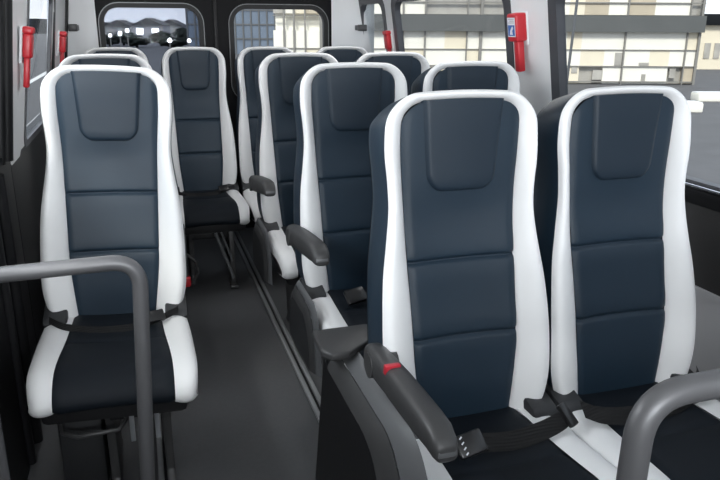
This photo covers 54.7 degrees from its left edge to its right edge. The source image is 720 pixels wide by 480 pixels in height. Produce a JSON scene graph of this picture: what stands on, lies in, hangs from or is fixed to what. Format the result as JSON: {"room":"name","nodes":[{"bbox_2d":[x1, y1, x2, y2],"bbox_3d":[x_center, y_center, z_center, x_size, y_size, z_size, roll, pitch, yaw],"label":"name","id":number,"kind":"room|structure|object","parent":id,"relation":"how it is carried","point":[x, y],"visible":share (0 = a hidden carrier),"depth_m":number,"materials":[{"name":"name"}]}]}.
{"room":"vehicle interior","nodes":[
{"label":"vehicle interior","id":0,"kind":"room"},
{"bbox_2d":[10,0,64,164],"bbox_3d":[-1.456,-0.967,3.239,0.126,0.918,2.200,-5,18,-17],"label":"wall","id":1,"kind":"structure","parent":0,"point":[19,6],"depth_m":2.43,"materials":[{"name":"white plastic"}]},
{"bbox_2d":[0,0,42,479],"bbox_3d":[-0.683,0.272,0.716,0.318,1.780,3.556,-5,18,-17],"label":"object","id":2,"kind":"structure","parent":1,"relation":"in","point":[22,431],"depth_m":2.15,"materials":[{"name":"black plastic"}]},
{"bbox_2d":[19,25,34,87],"bbox_3d":[-1.144,-0.633,2.406,0.058,0.206,0.094,-5,18,-17],"label":"hammer","id":3,"kind":"object","parent":1,"relation":"attached to","point":[26,37],"visible":1,"depth_m":2.36,"materials":[{"name":"red plastic"}]},
{"bbox_2d":[10,113,45,344],"bbox_3d":[-1.525,-0.141,3.464,0.050,0.930,2.180,-5,18,-17],"label":"trim","id":4,"kind":"structure","parent":1,"relation":"attached to","point":[28,171],"depth_m":2.66,"materials":[{"name":"black plastic"}]},
{"bbox_2d":[24,0,52,146],"bbox_3d":[-1.336,-0.753,2.896,0.107,0.620,0.810,-5,18,-17],"label":"window","id":5,"kind":"structure","parent":1,"relation":"in","point":[28,139],"depth_m":3.01,"materials":[{"name":"grey"}]},
{"bbox_2d":[46,0,51,70],"bbox_3d":[-1.451,-0.996,3.254,0.118,0.790,0.040,-5,18,-17],"label":"trim","id":6,"kind":"structure","parent":1,"relation":"attached to","point":[47,0],"depth_m":3.23,"materials":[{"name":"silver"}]},
{"bbox_2d":[51,0,55,69],"bbox_3d":[-1.482,-1.028,3.354,0.120,0.790,0.100,-5,18,-17],"label":"trim","id":7,"kind":"structure","parent":1,"relation":"attached to","point":[53,41],"depth_m":3.36,"materials":[{"name":"black rubber"}]},
{"bbox_2d":[57,31,66,62],"bbox_3d":[-1.533,-0.974,3.599,0.058,0.206,0.094,-5,18,-17],"label":"hammer","id":8,"kind":"object","parent":1,"relation":"attached to","point":[61,37],"visible":0.93,"depth_m":3.55,"materials":[{"name":"red plastic"}]},
{"bbox_2d":[65,0,68,57],"bbox_3d":[-1.687,-1.242,3.989,0.121,0.760,0.060,-5,18,-17],"label":"trim","id":9,"kind":"structure","parent":1,"relation":"attached to","point":[66,1],"depth_m":3.97,"materials":[{"name":"black rubber"}]},
{"bbox_2d":[68,24,78,30],"bbox_3d":[-1.655,-1.227,4.026,0.052,0.040,0.110,-5,18,-17],"label":"hinge cover","id":10,"kind":"object","parent":1,"relation":"attached to","point":[71,27],"visible":1,"depth_m":3.98,"materials":[{"name":"grey plastic"}]},
{"bbox_2d":[68,0,98,56],"bbox_3d":[-1.693,-0.839,4.276,0.043,1.780,0.244,16,23,41],"label":"trim","id":11,"kind":"structure","parent":1,"relation":"attached to","point":[82,13],"depth_m":4.18,"materials":[{"name":"white plastic"}]},
{"bbox_2d":[94,0,214,47],"bbox_3d":[-1.369,-0.891,4.452,0.943,1.780,0.064,-5,18,-17],"label":"door","id":12,"kind":"structure","parent":1,"relation":"in","point":[203,9],"depth_m":4.32,"materials":[{"name":"black metal"}]},
{"bbox_2d":[213,0,218,49],"bbox_3d":[-0.919,-0.922,4.559,0.020,1.740,0.015,-5,18,-17],"label":"door frame","id":13,"kind":"structure","parent":1,"relation":"attached to","point":[214,1],"depth_m":4.41,"materials":[{"name":"black metal"}]},
{"bbox_2d":[27,227,399,479],"bbox_3d":[-0.124,0.750,2.256,2.240,0.040,5.760,-5,18,-17],"label":"floor","id":14,"kind":"structure","parent":0,"point":[251,416],"depth_m":2.63,"materials":[{"name":"plastic"}]},
{"bbox_2d":[0,255,155,479],"bbox_3d":[-0.627,0.475,1.535,0.370,0.907,0.068,-5,18,-17],"label":"grab rail","id":15,"kind":"object","parent":14,"relation":"on","point":[132,268],"visible":1,"depth_m":1.47,"materials":[{"name":"grey metal"}]},
{"bbox_2d":[26,65,197,479],"bbox_3d":[-0.761,0.109,2.141,0.462,1.234,0.753,-5,18,-17],"label":"passenger seat","id":16,"kind":"object","parent":14,"relation":"on","point":[110,186],"visible":0.94,"depth_m":2.20,"materials":[{"name":"blue leather"}]},
{"bbox_2d":[52,310,174,414],"bbox_3d":[-0.737,0.344,2.113,0.314,0.109,0.539,-2,17,-17],"label":"cushion","id":17,"kind":"object","parent":16,"relation":"on","point":[94,370],"depth_m":1.95,"materials":[{"name":"black fabric"}]},
{"bbox_2d":[84,47,148,62],"bbox_3d":[-1.263,-0.387,3.730,0.398,1.233,0.745,-5,18,-17],"label":"passenger seat","id":18,"kind":"object","parent":14,"relation":"on","point":[101,50],"visible":0.15,"depth_m":3.75,"materials":[{"name":"blue leather"}]},
{"bbox_2d":[58,54,199,286],"bbox_3d":[-0.980,-0.140,2.940,0.534,1.233,0.745,-5,18,-17],"label":"passenger seat","id":19,"kind":"object","parent":14,"relation":"on","point":[82,59],"visible":0.14,"depth_m":2.94,"materials":[{"name":"blue leather"}]},
{"bbox_2d":[156,413,167,479],"bbox_3d":[-0.811,0.543,2.813,0.048,0.018,3.900,-5,18,-17],"label":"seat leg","id":20,"kind":"object","parent":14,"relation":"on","point":[162,467],"visible":0.02,"depth_m":2.28,"materials":[{"name":"grey metal"}]},
{"bbox_2d":[161,47,249,288],"bbox_3d":[-0.861,-0.416,3.836,0.398,1.235,0.773,-5,18,-17],"label":"passenger seat","id":21,"kind":"object","parent":14,"relation":"on","point":[212,204],"visible":0.89,"depth_m":3.93,"materials":[{"name":"blue leather"}]},
{"bbox_2d":[183,189,239,227],"bbox_3d":[-0.836,-0.186,3.822,0.279,0.109,0.539,-5,18,-17],"label":"cushion","id":22,"kind":"object","parent":21,"relation":"on","point":[202,208],"depth_m":3.63,"materials":[{"name":"black fabric"}]},
{"bbox_2d":[235,46,291,267],"bbox_3d":[-0.470,-0.456,3.966,0.398,1.233,0.745,-5,18,-17],"label":"passenger seat","id":23,"kind":"object","parent":14,"relation":"on","point":[246,65],"visible":0.25,"depth_m":4.01,"materials":[{"name":"blue leather"}]},
{"bbox_2d":[234,231,320,421],"bbox_3d":[-0.281,0.497,2.970,0.048,0.018,3.900,-5,18,-17],"label":"rail","id":24,"kind":"object","parent":14,"relation":"on","point":[314,398],"visible":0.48,"depth_m":3.17,"materials":[{"name":"grey metal"}]},
{"bbox_2d":[249,52,337,323],"bbox_3d":[-0.232,-0.205,3.162,0.492,1.233,0.745,-5,18,-17],"label":"passenger seat","id":25,"kind":"object","parent":14,"relation":"on","point":[276,76],"visible":0.52,"depth_m":3.21,"materials":[{"name":"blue leather"}]},
{"bbox_2d":[281,226,299,276],"bbox_3d":[-0.183,0.029,3.141,0.314,0.109,0.539,-5,18,-17],"label":"cushion","id":26,"kind":"object","parent":25,"relation":"on","point":[291,249],"depth_m":2.92,"materials":[{"name":"white fabric"}]},
{"bbox_2d":[316,46,367,62],"bbox_3d":[-0.041,-0.493,4.094,0.398,1.233,0.745,-5,18,-17],"label":"passenger seat","id":27,"kind":"object","parent":14,"relation":"on","point":[340,53],"visible":0.13,"depth_m":4.12,"materials":[{"name":"blue leather"}]},
{"bbox_2d":[286,62,406,426],"bbox_3d":[0.023,0.041,2.375,0.492,1.233,0.745,-5,18,-17],"label":"passenger seat","id":28,"kind":"object","parent":14,"relation":"on","point":[335,108],"visible":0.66,"depth_m":2.44,"materials":[{"name":"blue leather"}]},
{"bbox_2d":[328,287,366,358],"bbox_3d":[0.073,0.274,2.354,0.314,0.109,0.539,-5,18,-17],"label":"cushion","id":29,"kind":"object","parent":28,"relation":"on","point":[346,313],"depth_m":2.34,"materials":[{"name":"black fabric"}]},
{"bbox_2d":[354,52,429,95],"bbox_3d":[0.219,-0.244,3.296,0.448,1.233,0.745,-5,18,-17],"label":"passenger seat","id":30,"kind":"object","parent":14,"relation":"on","point":[411,64],"visible":0.14,"depth_m":3.34,"materials":[{"name":"blue leather"}]},
{"bbox_2d":[312,89,616,479],"bbox_3d":[0.228,0.284,1.656,0.551,1.235,0.934,-5,18,-17],"label":"passenger seat","id":31,"kind":"object","parent":14,"relation":"on","point":[453,370],"visible":1,"depth_m":1.67,"materials":[{"name":"blue leather"}]},
{"bbox_2d":[442,406,596,479],"bbox_3d":[0.333,0.541,1.558,0.314,0.109,0.539,-5,18,-17],"label":"cushion","id":32,"kind":"object","parent":31,"relation":"on","point":[534,455],"depth_m":1.59,"materials":[{"name":"black fabric"}]},
{"bbox_2d":[410,61,519,253],"bbox_3d":[0.474,0.001,2.509,0.448,1.233,0.745,-5,18,-17],"label":"passenger seat","id":33,"kind":"object","parent":14,"relation":"on","point":[456,75],"visible":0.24,"depth_m":2.53,"materials":[{"name":"blue leather"}]},
{"bbox_2d":[533,85,719,479],"bbox_3d":[0.734,0.260,1.710,0.448,1.216,0.745,-5,18,-17],"label":"passenger seat","id":34,"kind":"object","parent":14,"relation":"on","point":[609,193],"visible":0.94,"depth_m":1.80,"materials":[{"name":"blue leather"}]},
{"bbox_2d":[579,382,719,479],"bbox_3d":[0.763,0.503,1.686,0.314,0.109,0.539,-5,18,-17],"label":"cushion","id":35,"kind":"object","parent":34,"relation":"on","point":[686,444],"depth_m":1.68,"materials":[{"name":"black fabric"}]},
{"bbox_2d":[616,368,719,479],"bbox_3d":[0.705,0.595,1.073,0.880,0.965,0.068,-5,18,-17],"label":"grab rail","id":36,"kind":"object","parent":14,"relation":"on","point":[645,417],"visible":1,"depth_m":0.83,"materials":[{"name":"grey metal"}]},
{"bbox_2d":[383,0,551,115],"bbox_3d":[0.870,-0.630,2.148,0.154,0.890,5.760,-5,18,-17],"label":"wall","id":37,"kind":"structure","parent":0,"point":[535,81],"depth_m":2.69,"materials":[{"name":"white plastic"}]},
{"bbox_2d":[216,0,331,227],"bbox_3d":[-0.431,-0.973,4.731,1.013,1.780,0.064,-5,18,-17],"label":"door","id":38,"kind":"structure","parent":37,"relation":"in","point":[226,10],"depth_m":4.52,"materials":[{"name":"black metal"}]},
{"bbox_2d":[331,0,373,52],"bbox_3d":[-0.047,-0.983,4.768,0.285,1.780,0.045,3,17,7],"label":"trim","id":39,"kind":"structure","parent":37,"relation":"attached to","point":[345,14],"depth_m":4.64,"materials":[{"name":"white plastic"}]},
{"bbox_2d":[355,25,366,30],"bbox_3d":[0.006,-1.389,4.559,0.052,0.040,0.110,-5,18,-17],"label":"hinge cover","id":40,"kind":"object","parent":37,"relation":"attached to","point":[357,27],"visible":1,"depth_m":4.51,"materials":[{"name":"grey plastic"}]},
{"bbox_2d":[358,0,386,51],"bbox_3d":[0.115,-1.242,4.495,0.129,0.620,0.535,-5,18,-17],"label":"window","id":41,"kind":"structure","parent":37,"relation":"in","point":[362,3],"depth_m":4.35,"materials":[{"name":"grey"}]},
{"bbox_2d":[382,30,393,51],"bbox_3d":[0.166,-1.158,4.203,0.058,0.206,0.094,-5,18,-17],"label":"hammer","id":42,"kind":"object","parent":37,"relation":"attached to","point":[388,39],"visible":0.91,"depth_m":4.16,"materials":[{"name":"red plastic"}]},
{"bbox_2d":[391,0,514,69],"bbox_3d":[0.438,-0.931,3.501,0.129,0.620,1.405,-5,18,-17],"label":"window","id":43,"kind":"structure","parent":37,"relation":"in","point":[395,4],"depth_m":4.00,"materials":[{"name":"grey"}]},
{"bbox_2d":[507,11,528,71],"bbox_3d":[0.614,-0.779,2.741,0.071,0.228,0.092,-5,18,-17],"label":"hammer","id":44,"kind":"object","parent":37,"relation":"attached to","point":[517,22],"visible":1,"depth_m":2.70,"materials":[{"name":"red plastic"}]},
{"bbox_2d":[508,25,514,35],"bbox_3d":[0.589,-0.815,2.712,0.001,0.040,0.050,-14,20,-14],"label":"picture","id":45,"kind":"object","parent":44,"relation":"attached to","point":[509,26],"depth_m":2.71},
{"bbox_2d":[547,0,719,195],"bbox_3d":[1.069,-0.325,1.558,0.129,0.620,2.303,-5,18,-17],"label":"window","id":46,"kind":"structure","parent":37,"relation":"in","point":[556,8],"depth_m":2.54,"materials":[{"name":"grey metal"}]},
{"bbox_2d":[685,186,719,211],"bbox_3d":[0.903,-0.194,2.240,0.020,0.046,5.660,-5,18,-17],"label":"trim","id":47,"kind":"structure","parent":37,"relation":"attached to","point":[698,197],"depth_m":1.99,"materials":[{"name":"black plastic"}]},
{"bbox_2d":[685,201,719,295],"bbox_3d":[0.912,-0.089,2.319,0.044,0.265,5.740,-5,18,-17],"label":"trim","id":48,"kind":"structure","parent":37,"relation":"attached to","point":[703,224],"depth_m":2.00,"materials":[{"name":"grey plastic"}]},
{"bbox_2d":[685,181,719,194],"bbox_3d":[0.898,-0.224,2.229,0.017,0.009,5.660,-5,18,-17],"label":"trim","id":49,"kind":"structure","parent":37,"relation":"attached to","point":[689,184],"depth_m":1.98,"materials":[{"name":"silver metal"}]},
{"bbox_2d":[690,285,719,419],"bbox_3d":[0.906,0.341,2.452,0.052,0.635,5.740,-5,18,-17],"label":"trim","id":50,"kind":"structure","parent":37,"relation":"attached to","point":[706,353],"depth_m":2.01,"materials":[{"name":"grey plastic"}]},
{"label":"outside","id":51,"kind":"structure","parent":0,"visible":0},
{"bbox_2d":[27,34,719,183],"bbox_3d":[-38.509,-35.004,119.147,520.000,0.200,380.000,-5,18,-17],"label":"ground","id":52,"kind":"structure","parent":51,"point":[704,155],"depth_m":18.93,"materials":[{"name":"concrete"}]},
{"bbox_2d":[30,72,45,83],"bbox_3d":[-13.221,-7.198,29.653,0.200,0.006,54.000,-5,18,-17],"label":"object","id":53,"kind":"structure","parent":52,"relation":"on","point":[44,73],"depth_m":26.04,"materials":[{"name":"white paint"}]},
{"bbox_2d":[29,19,109,33],"bbox_3d":[-84.723,-53.520,171.996,153.871,3.371,134.159,-5,18,-17],"label":"hill","id":54,"kind":"structure","parent":52,"relation":"on","point":[40,25],"depth_m":159.56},
{"bbox_2d":[105,32,121,46],"bbox_3d":[-21.368,-17.159,59.604,1.952,1.192,1.576,0,17,0],"label":"tree","id":55,"kind":"object","parent":52,"relation":"on","point":[115,39],"visible":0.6,"depth_m":59.25,"materials":[{"name":"green plant"}]},
{"bbox_2d":[105,20,132,33],"bbox_3d":[-27.992,-24.697,81.904,3.600,2.300,3.400,0,17,0],"label":"house","id":56,"kind":"structure","parent":52,"relation":"on","point":[114,26],"depth_m":80.39,"materials":[{"name":"grey stone"}]},
{"bbox_2d":[114,31,133,44],"bbox_3d":[-21.480,-18.385,63.447,2.590,1.253,2.269,0,17,0],"label":"tree","id":57,"kind":"object","parent":52,"relation":"on","point":[124,34],"visible":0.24,"depth_m":62.81,"materials":[{"name":"green plant"}]},
{"bbox_2d":[122,35,150,47],"bbox_3d":[-18.481,-16.456,57.744,2.271,0.980,1.930,0,17,0],"label":"tree","id":58,"kind":"object","parent":52,"relation":"on","point":[135,40],"visible":0.95,"depth_m":57.17,"materials":[{"name":"green plant"}]},
{"bbox_2d":[131,18,169,40],"bbox_3d":[-23.366,-23.582,78.054,3.800,2.500,3.400,0,17,0],"label":"house","id":59,"kind":"structure","parent":52,"relation":"on","point":[145,27],"depth_m":76.58,"materials":[{"name":"grey stone"}]},
{"bbox_2d":[149,31,172,45],"bbox_3d":[-17.543,-17.806,61.530,2.195,1.323,1.762,-7,19,-21],"label":"tree","id":60,"kind":"object","parent":52,"relation":"on","point":[155,37],"visible":0.72,"depth_m":60.89,"materials":[{"name":"green plant"}]},
{"bbox_2d":[160,36,186,47],"bbox_3d":[-14.901,-15.825,55.811,2.302,0.957,2.006,0,17,0],"label":"tree","id":61,"kind":"object","parent":52,"relation":"on","point":[180,41],"visible":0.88,"depth_m":55.33,"materials":[{"name":"green plant"}]},
{"bbox_2d":[164,19,185,36],"bbox_3d":[-23.571,-26.500,87.619,3.400,2.400,3.400,0,17,0],"label":"house","id":62,"kind":"structure","parent":52,"relation":"on","point":[174,24],"depth_m":86.12,"materials":[{"name":"grey stone"}]},
{"bbox_2d":[171,27,186,38],"bbox_3d":[-17.094,-19.704,67.216,2.090,1.580,1.682,0,17,0],"label":"tree","id":63,"kind":"object","parent":52,"relation":"on","point":[179,32],"visible":0.53,"depth_m":66.61,"materials":[{"name":"green plant"}]},
{"bbox_2d":[185,9,275,53],"bbox_3d":[-8.206,-17.668,49.982,6.422,8.000,10.080,0,17,0],"label":"glass office block","id":64,"kind":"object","parent":52,"relation":"on","point":[252,27],"visible":0.21,"depth_m":45.92,"materials":[{"name":"glass"}]},
{"bbox_2d":[273,0,706,84],"bbox_3d":[4.397,-11.088,27.309,14.715,9.000,9.250,0,17,0],"label":"office building","id":65,"kind":"structure","parent":52,"relation":"on","point":[615,41],"depth_m":23.99,"materials":[{"name":"grey concrete"}]},
{"bbox_2d":[567,0,578,79],"bbox_3d":[5.611,-5.932,16.997,0.868,5.281,0.067,0,17,0],"label":"pole","id":66,"kind":"object","parent":52,"relation":"on","point":[577,1],"visible":0.64,"depth_m":17.26,"materials":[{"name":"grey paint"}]},
{"bbox_2d":[687,100,702,112],"bbox_3d":[7.924,-3.217,16.789,0.480,0.240,0.500,0,17,0],"label":"concrete block","id":67,"kind":"object","parent":52,"relation":"on","point":[695,106],"visible":0.49,"depth_m":16.55,"materials":[{"name":"white paint"}]},
{"bbox_2d":[690,91,719,101],"bbox_3d":[9.706,-3.949,19.176,1.000,0.240,0.500,0,17,0],"label":"concrete block","id":68,"kind":"object","parent":52,"relation":"on","point":[701,96],"visible":0.94,"depth_m":18.96,"materials":[{"name":"white paint"}]},
{"bbox_2d":[697,14,719,68],"bbox_3d":[17.965,-10.011,35.029,5.225,2.500,5.500,0,17,0],"label":"building","id":69,"kind":"structure","parent":52,"relation":"on","point":[709,53],"depth_m":32.71,"materials":[{"name":"beige concrete"}]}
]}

